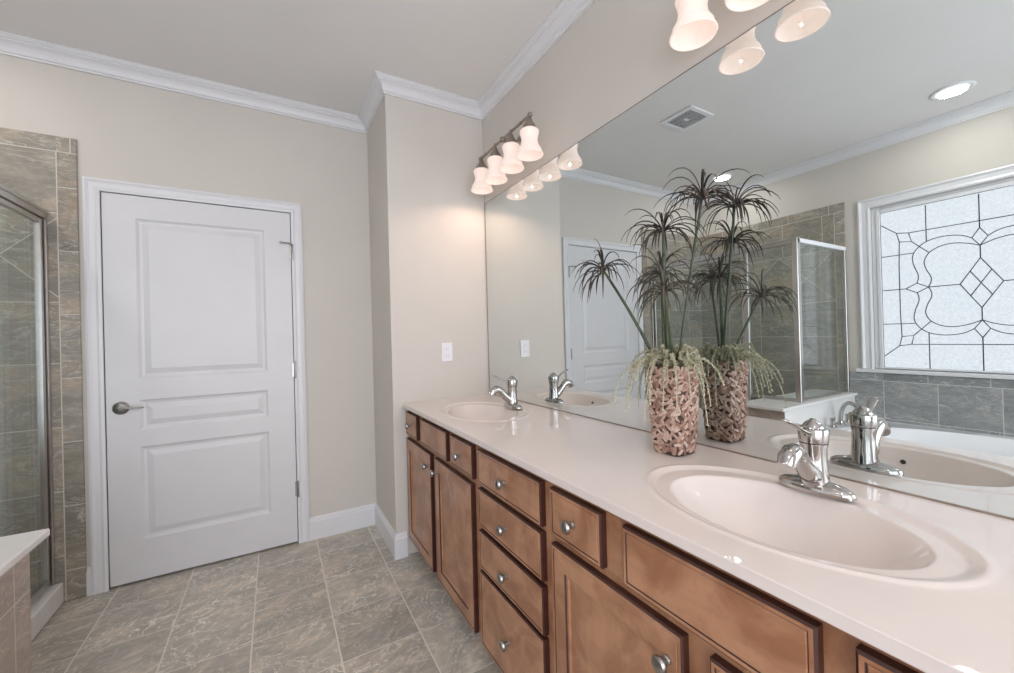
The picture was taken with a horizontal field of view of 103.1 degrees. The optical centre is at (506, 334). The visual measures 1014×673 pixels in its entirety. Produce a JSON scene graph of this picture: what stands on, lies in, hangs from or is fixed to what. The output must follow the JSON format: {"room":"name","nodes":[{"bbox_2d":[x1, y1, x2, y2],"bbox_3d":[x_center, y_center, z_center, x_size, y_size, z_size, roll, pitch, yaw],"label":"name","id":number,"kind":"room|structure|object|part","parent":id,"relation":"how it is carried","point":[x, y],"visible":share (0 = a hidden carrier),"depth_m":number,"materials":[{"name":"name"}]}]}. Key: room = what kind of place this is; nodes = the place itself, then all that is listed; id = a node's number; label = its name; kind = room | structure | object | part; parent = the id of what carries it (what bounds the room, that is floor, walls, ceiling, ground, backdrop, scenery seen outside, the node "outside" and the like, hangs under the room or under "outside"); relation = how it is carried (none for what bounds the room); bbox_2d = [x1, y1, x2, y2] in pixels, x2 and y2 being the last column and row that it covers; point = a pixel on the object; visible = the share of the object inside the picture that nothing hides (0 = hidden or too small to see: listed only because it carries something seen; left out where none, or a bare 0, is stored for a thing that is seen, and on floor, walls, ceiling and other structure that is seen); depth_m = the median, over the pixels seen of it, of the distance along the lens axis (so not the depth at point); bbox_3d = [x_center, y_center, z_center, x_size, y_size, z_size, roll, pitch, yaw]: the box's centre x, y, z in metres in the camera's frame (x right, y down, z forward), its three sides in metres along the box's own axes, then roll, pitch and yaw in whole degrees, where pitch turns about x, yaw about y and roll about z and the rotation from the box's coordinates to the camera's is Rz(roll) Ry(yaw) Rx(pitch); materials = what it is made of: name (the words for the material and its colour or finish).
{"room":"bathroom","nodes":[
{"label":"bathroom","id":0,"kind":"room"},
{"bbox_2d":[0,529,49,672],"bbox_3d":[-1.806,0.945,0.801,1.168,0.702,0.350,-1,0,-30],"label":"bathtub surround","id":1,"kind":"structure","parent":0,"point":[15,598],"depth_m":1.14,"materials":[{"name":"tile"}]},
{"bbox_2d":[0,54,376,601],"bbox_3d":[-1.744,-0.061,2.317,3.096,2.721,0.131,-1,0,-30],"label":"wall","id":2,"kind":"structure","parent":0,"point":[125,131],"depth_m":2.12,"materials":[{"name":"paint"}]},
{"bbox_2d":[86,567,91,596],"bbox_3d":[-2.094,1.238,2.020,0.018,0.140,0.015,-1,0,-30],"label":"baseboard","id":3,"kind":"structure","parent":2,"relation":"attached to","point":[88,574],"depth_m":2.01,"materials":[{"name":"white paint"}]},
{"bbox_2d":[82,176,309,594],"bbox_3d":[-1.702,0.245,2.303,0.986,2.106,0.182,-1,0,-30],"label":"door","id":4,"kind":"structure","parent":2,"relation":"in","point":[195,324],"depth_m":2.24,"materials":[{"name":"white paint"}]},
{"bbox_3d":[-1.990,0.381,2.070,0.068,0.068,0.047,-1,0,-30],"label":"handle","id":5,"kind":"part","parent":4,"relation":"part of","materials":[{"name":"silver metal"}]},
{"bbox_3d":[-1.939,0.376,2.073,0.109,0.020,0.025,-1,0,-30],"label":"lever","id":6,"kind":"part","parent":4,"relation":"part of","materials":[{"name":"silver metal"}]},
{"bbox_2d":[32,525,501,672],"bbox_3d":[-0.545,1.302,0.408,3.269,0.080,4.592,-1,0,-30],"label":"floor","id":7,"kind":"structure","parent":0,"point":[342,602],"depth_m":1.81,"materials":[{"name":"tile"}]},
{"bbox_2d":[0,184,63,639],"bbox_3d":[-2.222,0.351,1.189,0.859,1.914,1.332,-1,0,-30],"label":"shower door frame","id":8,"kind":"structure","parent":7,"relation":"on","point":[46,599],"depth_m":1.91,"materials":[{"name":"silver metal"}]},
{"bbox_3d":[-1.924,-0.593,1.377,0.044,0.042,1.331,-1,0,-30],"label":"header rail","id":9,"kind":"part","parent":8,"relation":"part of","materials":[{"name":"metal"}]},
{"bbox_3d":[-1.993,0.313,1.534,0.022,1.756,0.904,-1,0,-30],"label":"shower door","id":10,"kind":"part","parent":8,"relation":"part of","materials":[{"name":"metal"}]},
{"bbox_2d":[405,410,481,637],"bbox_3d":[-0.119,0.830,2.036,0.580,0.851,0.937,-1,0,-30],"label":"vanity cabinet","id":11,"kind":"object","parent":7,"relation":"on","point":[442,472],"visible":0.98,"depth_m":1.78,"materials":[{"name":"brown wood"}]},
{"bbox_3d":[-0.517,0.499,2.217,0.019,0.128,0.198,-1,0,-30],"label":"drawer","id":12,"kind":"part","parent":11,"relation":"part of","materials":[{"name":"brown wood"}]},
{"bbox_3d":[-0.455,0.868,2.124,0.019,0.570,0.407,-1,0,-30],"label":"door","id":13,"kind":"part","parent":11,"relation":"part of","materials":[{"name":"brown wood"}]},
{"bbox_3d":[-0.398,0.643,1.964,0.033,0.033,0.033,-1,0,-30],"label":"knob","id":14,"kind":"part","parent":11,"relation":"part of","materials":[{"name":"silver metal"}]},
{"bbox_3d":[-0.341,0.641,1.864,0.033,0.033,0.033,-1,0,-30],"label":"knob","id":15,"kind":"part","parent":11,"relation":"part of","materials":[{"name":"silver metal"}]},
{"bbox_3d":[-0.202,0.489,1.616,0.033,0.033,0.033,-1,0,-30],"label":"knob","id":16,"kind":"part","parent":11,"relation":"part of","materials":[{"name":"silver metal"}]},
{"bbox_3d":[-0.224,0.861,1.722,0.019,0.570,0.415,-1,0,-30],"label":"door","id":17,"kind":"part","parent":11,"relation":"part of","materials":[{"name":"brown wood"}]},
{"bbox_3d":[-0.179,0.488,1.629,0.019,0.128,0.222,-1,0,-30],"label":"drawer","id":18,"kind":"part","parent":11,"relation":"part of","materials":[{"name":"brown wood"}]},
{"bbox_2d":[402,394,1013,672],"bbox_3d":[0.278,0.429,1.358,0.568,0.132,2.530,-1,0,-30],"label":"countertop","id":19,"kind":"structure","parent":11,"relation":"on","point":[926,584],"depth_m":0.78,"materials":[{"name":"stone"}]},
{"bbox_2d":[438,401,531,421],"bbox_3d":[-0.116,0.442,2.019,0.422,0.132,0.624,-1,0,-30],"label":"sink basin","id":20,"kind":"object","parent":19,"relation":"in","point":[461,411],"depth_m":2.14,"materials":[{"name":"white ceramic"}]},
{"bbox_2d":[488,375,521,408],"bbox_3d":[-0.013,0.288,2.073,0.168,0.173,0.138,-2,0,-5],"label":"sink faucet","id":21,"kind":"object","parent":19,"relation":"on","point":[510,398],"visible":1,"depth_m":2.05,"materials":[{"name":"silver metal"}]},
{"bbox_3d":[-0.028,0.308,2.043,0.141,0.103,0.046,-1,0,-30],"label":"spout","id":22,"kind":"part","parent":21,"relation":"part of","materials":[{"name":"silver metal"}]},
{"bbox_3d":[0.031,0.359,2.076,0.062,0.029,0.150,-1,0,-30],"label":"plate","id":23,"kind":"part","parent":21,"relation":"part of","materials":[{"name":"silver metal"}]},
{"bbox_2d":[572,167,749,456],"bbox_3d":[0.464,-0.076,1.207,0.489,0.873,0.375,-2,0,-4],"label":"potted plant","id":24,"kind":"object","parent":19,"relation":"on","point":[672,378],"visible":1,"depth_m":1.19,"materials":[{"name":"green plant"}]},
{"bbox_3d":[0.298,-0.211,1.285,0.199,0.209,0.199,-1,0,-11],"label":"crown","id":25,"kind":"part","parent":24,"relation":"part of","materials":[{"name":"green plant"}]},
{"bbox_3d":[0.386,-0.063,1.263,0.162,0.299,0.010,-2,0,12],"label":"stem","id":26,"kind":"part","parent":24,"relation":"part of","materials":[{"name":"green plant"}]},
{"bbox_3d":[0.483,-0.043,1.240,0.011,0.300,0.012,-1,0,-30],"label":"stem","id":27,"kind":"part","parent":24,"relation":"part of","materials":[{"name":"green plant"}]},
{"bbox_3d":[0.473,-0.300,1.197,0.203,0.169,0.225,-1,0,-30],"label":"crown","id":28,"kind":"part","parent":24,"relation":"part of","materials":[{"name":"green plant"}]},
{"bbox_3d":[0.484,-0.106,1.221,0.012,0.418,0.053,-2,0,27],"label":"stem","id":29,"kind":"part","parent":24,"relation":"part of","materials":[{"name":"green plant"}]},
{"bbox_3d":[0.438,-0.112,1.129,0.189,0.195,0.215,-1,0,-30],"label":"crown","id":30,"kind":"part","parent":24,"relation":"part of","materials":[{"name":"green plant"}]},
{"bbox_3d":[0.471,-0.199,1.234,0.212,0.189,0.203,-1,0,-45],"label":"crown","id":31,"kind":"part","parent":24,"relation":"part of","materials":[{"name":"green plant"}]},
{"bbox_3d":[0.474,-0.009,1.169,0.009,0.236,0.127,-2,0,32],"label":"stem","id":32,"kind":"part","parent":24,"relation":"part of","materials":[{"name":"green plant"}]},
{"bbox_3d":[0.553,-0.152,1.215,0.090,0.516,0.010,-2,0,38],"label":"stem","id":33,"kind":"part","parent":24,"relation":"part of","materials":[{"name":"green plant"}]},
{"bbox_3d":[0.578,-0.410,1.190,0.254,0.213,0.238,-1,0,-30],"label":"crown","id":34,"kind":"part","parent":24,"relation":"part of","materials":[{"name":"green plant"}]},
{"bbox_2d":[776,418,856,501],"bbox_3d":[0.657,0.266,0.910,0.168,0.173,0.138,-2,0,-5],"label":"sink faucet","id":35,"kind":"object","parent":19,"relation":"on","point":[809,458],"visible":1,"depth_m":0.89,"materials":[{"name":"silver metal"}]},
{"bbox_3d":[0.637,0.203,0.885,0.094,0.045,0.022,-1,0,-23],"label":"lever","id":36,"kind":"part","parent":35,"relation":"part of","materials":[{"name":"silver metal"}]},
{"bbox_3d":[0.641,0.286,0.880,0.141,0.103,0.046,-1,0,-30],"label":"spout","id":37,"kind":"part","parent":35,"relation":"part of","materials":[{"name":"silver metal"}]},
{"bbox_3d":[0.700,0.338,0.913,0.062,0.029,0.150,-1,0,-30],"label":"plate","id":38,"kind":"part","parent":35,"relation":"part of","materials":[{"name":"silver metal"}]},
{"bbox_2d":[638,463,1013,595],"bbox_3d":[0.563,0.420,0.839,0.422,0.132,0.627,-1,0,-30],"label":"sink basin","id":39,"kind":"object","parent":19,"relation":"in","point":[870,545],"depth_m":0.79,"materials":[{"name":"white ceramic"}]},
{"bbox_2d":[477,446,554,672],"bbox_3d":[0.229,0.819,1.431,0.580,0.851,0.456,-1,0,-30],"label":"vanity cabinet","id":40,"kind":"object","parent":7,"relation":"on","point":[516,539],"visible":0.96,"depth_m":1.26,"materials":[{"name":"brown wood"}]},
{"bbox_3d":[-0.022,0.483,1.303,0.033,0.033,0.033,-1,0,-30],"label":"knob","id":41,"kind":"part","parent":40,"relation":"part of","materials":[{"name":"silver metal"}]},
{"bbox_3d":[-0.018,0.632,1.302,0.033,0.033,0.033,-1,0,-30],"label":"knob","id":42,"kind":"part","parent":40,"relation":"part of","materials":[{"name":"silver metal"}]},
{"bbox_3d":[-0.013,0.786,1.302,0.033,0.033,0.033,-1,0,-30],"label":"knob","id":43,"kind":"part","parent":40,"relation":"part of","materials":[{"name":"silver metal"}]},
{"bbox_3d":[-0.008,1.003,1.301,0.033,0.033,0.033,-1,0,-30],"label":"knob","id":44,"kind":"part","parent":40,"relation":"part of","materials":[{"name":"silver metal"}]},
{"bbox_3d":[0.001,0.482,1.316,0.019,0.128,0.409,-1,0,-30],"label":"drawer","id":45,"kind":"part","parent":40,"relation":"part of","materials":[{"name":"brown wood"}]},
{"bbox_3d":[0.005,0.632,1.315,0.019,0.139,0.409,-1,0,-30],"label":"drawer","id":46,"kind":"part","parent":40,"relation":"part of","materials":[{"name":"brown wood"}]},
{"bbox_3d":[0.009,0.786,1.315,0.019,0.139,0.409,-1,0,-30],"label":"drawer","id":47,"kind":"part","parent":40,"relation":"part of","materials":[{"name":"brown wood"}]},
{"bbox_3d":[0.015,1.002,1.314,0.019,0.272,0.409,-1,0,-30],"label":"drawer","id":48,"kind":"part","parent":40,"relation":"part of","materials":[{"name":"brown wood"}]},
{"bbox_2d":[550,483,923,672],"bbox_3d":[0.575,0.807,0.829,0.580,0.851,0.930,-1,0,-30],"label":"vanity cabinet","id":49,"kind":"object","parent":7,"relation":"on","point":[627,599],"visible":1,"depth_m":0.78,"materials":[{"name":"brown wood"}]},
{"bbox_3d":[0.152,0.477,1.001,0.033,0.033,0.033,-1,0,-30],"label":"knob","id":50,"kind":"part","parent":49,"relation":"part of","materials":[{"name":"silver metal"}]},
{"bbox_3d":[0.175,0.477,1.014,0.019,0.128,0.198,-1,0,-30],"label":"drawer","id":51,"kind":"part","parent":49,"relation":"part of","materials":[{"name":"brown wood"}]},
{"bbox_3d":[0.237,0.846,0.921,0.019,0.570,0.407,-1,0,-30],"label":"door","id":52,"kind":"part","parent":49,"relation":"part of","materials":[{"name":"brown wood"}]},
{"bbox_3d":[0.294,0.621,0.761,0.033,0.033,0.033,-1,0,-30],"label":"knob","id":53,"kind":"part","parent":49,"relation":"part of","materials":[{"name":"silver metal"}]},
{"bbox_3d":[0.469,0.839,0.519,0.019,0.570,0.415,-1,0,-30],"label":"door","id":54,"kind":"part","parent":49,"relation":"part of","materials":[{"name":"brown wood"}]},
{"bbox_3d":[0.513,0.466,0.426,0.019,0.128,0.222,-1,0,-30],"label":"drawer","id":55,"kind":"part","parent":49,"relation":"part of","materials":[{"name":"brown wood"}]},
{"bbox_2d":[0,0,561,115],"bbox_3d":[-0.620,-1.497,0.416,3.269,0.080,4.592,-1,0,-30],"label":"ceiling","id":56,"kind":"structure","parent":0,"point":[322,53],"depth_m":1.94,"materials":[{"name":"paint"}]},
{"bbox_2d":[367,94,488,554],"bbox_3d":[-0.517,-0.092,2.665,0.621,2.721,0.511,-1,0,-30],"label":"wall","id":57,"kind":"structure","parent":0,"point":[428,244],"depth_m":2.43,"materials":[{"name":"paint"}]},
{"bbox_2d":[309,503,407,559],"bbox_3d":[-0.900,1.208,2.412,0.470,0.140,0.526,-1,0,-30],"label":"baseboard","id":58,"kind":"structure","parent":57,"relation":"attached to","point":[321,526],"depth_m":2.57,"materials":[{"name":"white paint"}]},
{"bbox_2d":[441,342,452,361],"bbox_3d":[-0.361,0.105,2.450,0.072,0.116,0.010,-1,0,-30],"label":"wall outlet","id":59,"kind":"object","parent":57,"relation":"attached to","point":[446,348],"visible":1,"depth_m":2.45,"materials":[{"name":"white plastic"}]},
{"bbox_2d":[444,346,449,357],"bbox_3d":[-0.360,0.105,2.448,0.034,0.068,0.003,-1,0,-30],"label":"receptacle","id":60,"kind":"object","parent":59,"relation":"attached to","point":[446,348],"depth_m":2.45,"materials":[{"name":"white plastic"}]},
{"bbox_2d":[482,0,792,202],"bbox_3d":[0.759,-0.131,1.184,0.114,2.721,4.592,-1,0,-30],"label":"wall","id":61,"kind":"structure","parent":0,"point":[616,54],"depth_m":1.67,"materials":[{"name":"paint"}]},
{"bbox_2d":[0,0,594,133],"bbox_3d":[-0.622,-1.418,0.431,2.976,0.078,4.322,-1,0,-30],"label":"trim","id":62,"kind":"structure","parent":61,"relation":"attached to","point":[566,13],"depth_m":2.24,"materials":[{"name":"white paint"}]},
{"bbox_2d":[471,112,542,193],"bbox_3d":[0.007,-0.971,2.148,0.191,0.246,0.639,-1,0,-30],"label":"vanity light","id":63,"kind":"object","parent":61,"relation":"attached to","point":[526,147],"visible":1,"depth_m":2.06,"materials":[{"name":"white glass"}]},
{"bbox_2d":[476,156,486,167],"bbox_3d":[-0.147,-0.984,2.353,0.070,0.120,0.070,-1,0,-30],"label":"socket","id":64,"kind":"object","parent":63,"relation":"attached to","point":[481,164],"depth_m":2.33,"materials":[{"name":"grey"}]},
{"bbox_3d":[-0.145,-0.903,2.353,0.129,0.121,0.129,-1,0,-30],"label":"lamp shade","id":65,"kind":"part","parent":63,"relation":"part of","materials":[{"name":"white glass"}]},
{"bbox_2d":[489,143,500,156],"bbox_3d":[-0.062,-0.987,2.206,0.070,0.120,0.070,-1,0,-30],"label":"socket","id":66,"kind":"object","parent":63,"relation":"attached to","point":[494,151],"depth_m":2.18,"materials":[{"name":"grey metal"}]},
{"bbox_3d":[-0.060,-0.906,2.206,0.129,0.121,0.129,-1,0,-30],"label":"lamp shade","id":67,"kind":"part","parent":63,"relation":"part of","materials":[{"name":"white glass"}]},
{"bbox_2d":[505,129,516,142],"bbox_3d":[0.023,-0.990,2.058,0.070,0.120,0.070,-1,0,-30],"label":"socket","id":68,"kind":"object","parent":63,"relation":"attached to","point":[510,137],"depth_m":2.04,"materials":[{"name":"grey metal"}]},
{"bbox_3d":[0.025,-0.908,2.058,0.129,0.121,0.129,-1,0,-30],"label":"lamp shade","id":69,"kind":"part","parent":63,"relation":"part of","materials":[{"name":"white glass"}]},
{"bbox_2d":[522,113,535,127],"bbox_3d":[0.107,-0.992,1.911,0.070,0.120,0.070,-1,0,-30],"label":"socket","id":70,"kind":"object","parent":63,"relation":"attached to","point":[528,123],"depth_m":1.89,"materials":[{"name":"grey metal"}]},
{"bbox_3d":[0.110,-0.911,1.911,0.129,0.121,0.129,-1,0,-30],"label":"lamp shade","id":71,"kind":"part","parent":63,"relation":"part of","materials":[{"name":"white glass"}]},
{"bbox_2d":[669,0,717,51],"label":"vanity light","id":72,"kind":"object","parent":61,"relation":"attached to","point":[695,26],"depth_m":1.17,"materials":[{"name":"white glass"}]},
{"bbox_3d":[0.539,-0.925,1.165,0.129,0.121,0.129,-1,0,-30],"label":"lamp shade","id":73,"kind":"part","parent":72,"relation":"part of","materials":[{"name":"white glass"}]},
{"bbox_2d":[725,0,768,11],"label":"vanity light","id":74,"kind":"object","parent":61,"relation":"attached to","point":[733,5],"depth_m":1.07,"materials":[{"name":"white glass"}]},
{"bbox_3d":[0.624,-0.928,1.017,0.129,0.121,0.129,-1,0,-30],"label":"lamp shade","id":75,"kind":"part","parent":74,"relation":"part of","materials":[{"name":"white glass"}]},
{"bbox_2d":[485,0,1013,519],"bbox_3d":[0.488,-0.251,1.526,0.008,1.222,2.450,-1,0,-30],"label":"wall mirror","id":76,"kind":"object","parent":61,"relation":"attached to","point":[863,289],"visible":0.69,"depth_m":1.01,"materials":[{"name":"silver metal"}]}
]}

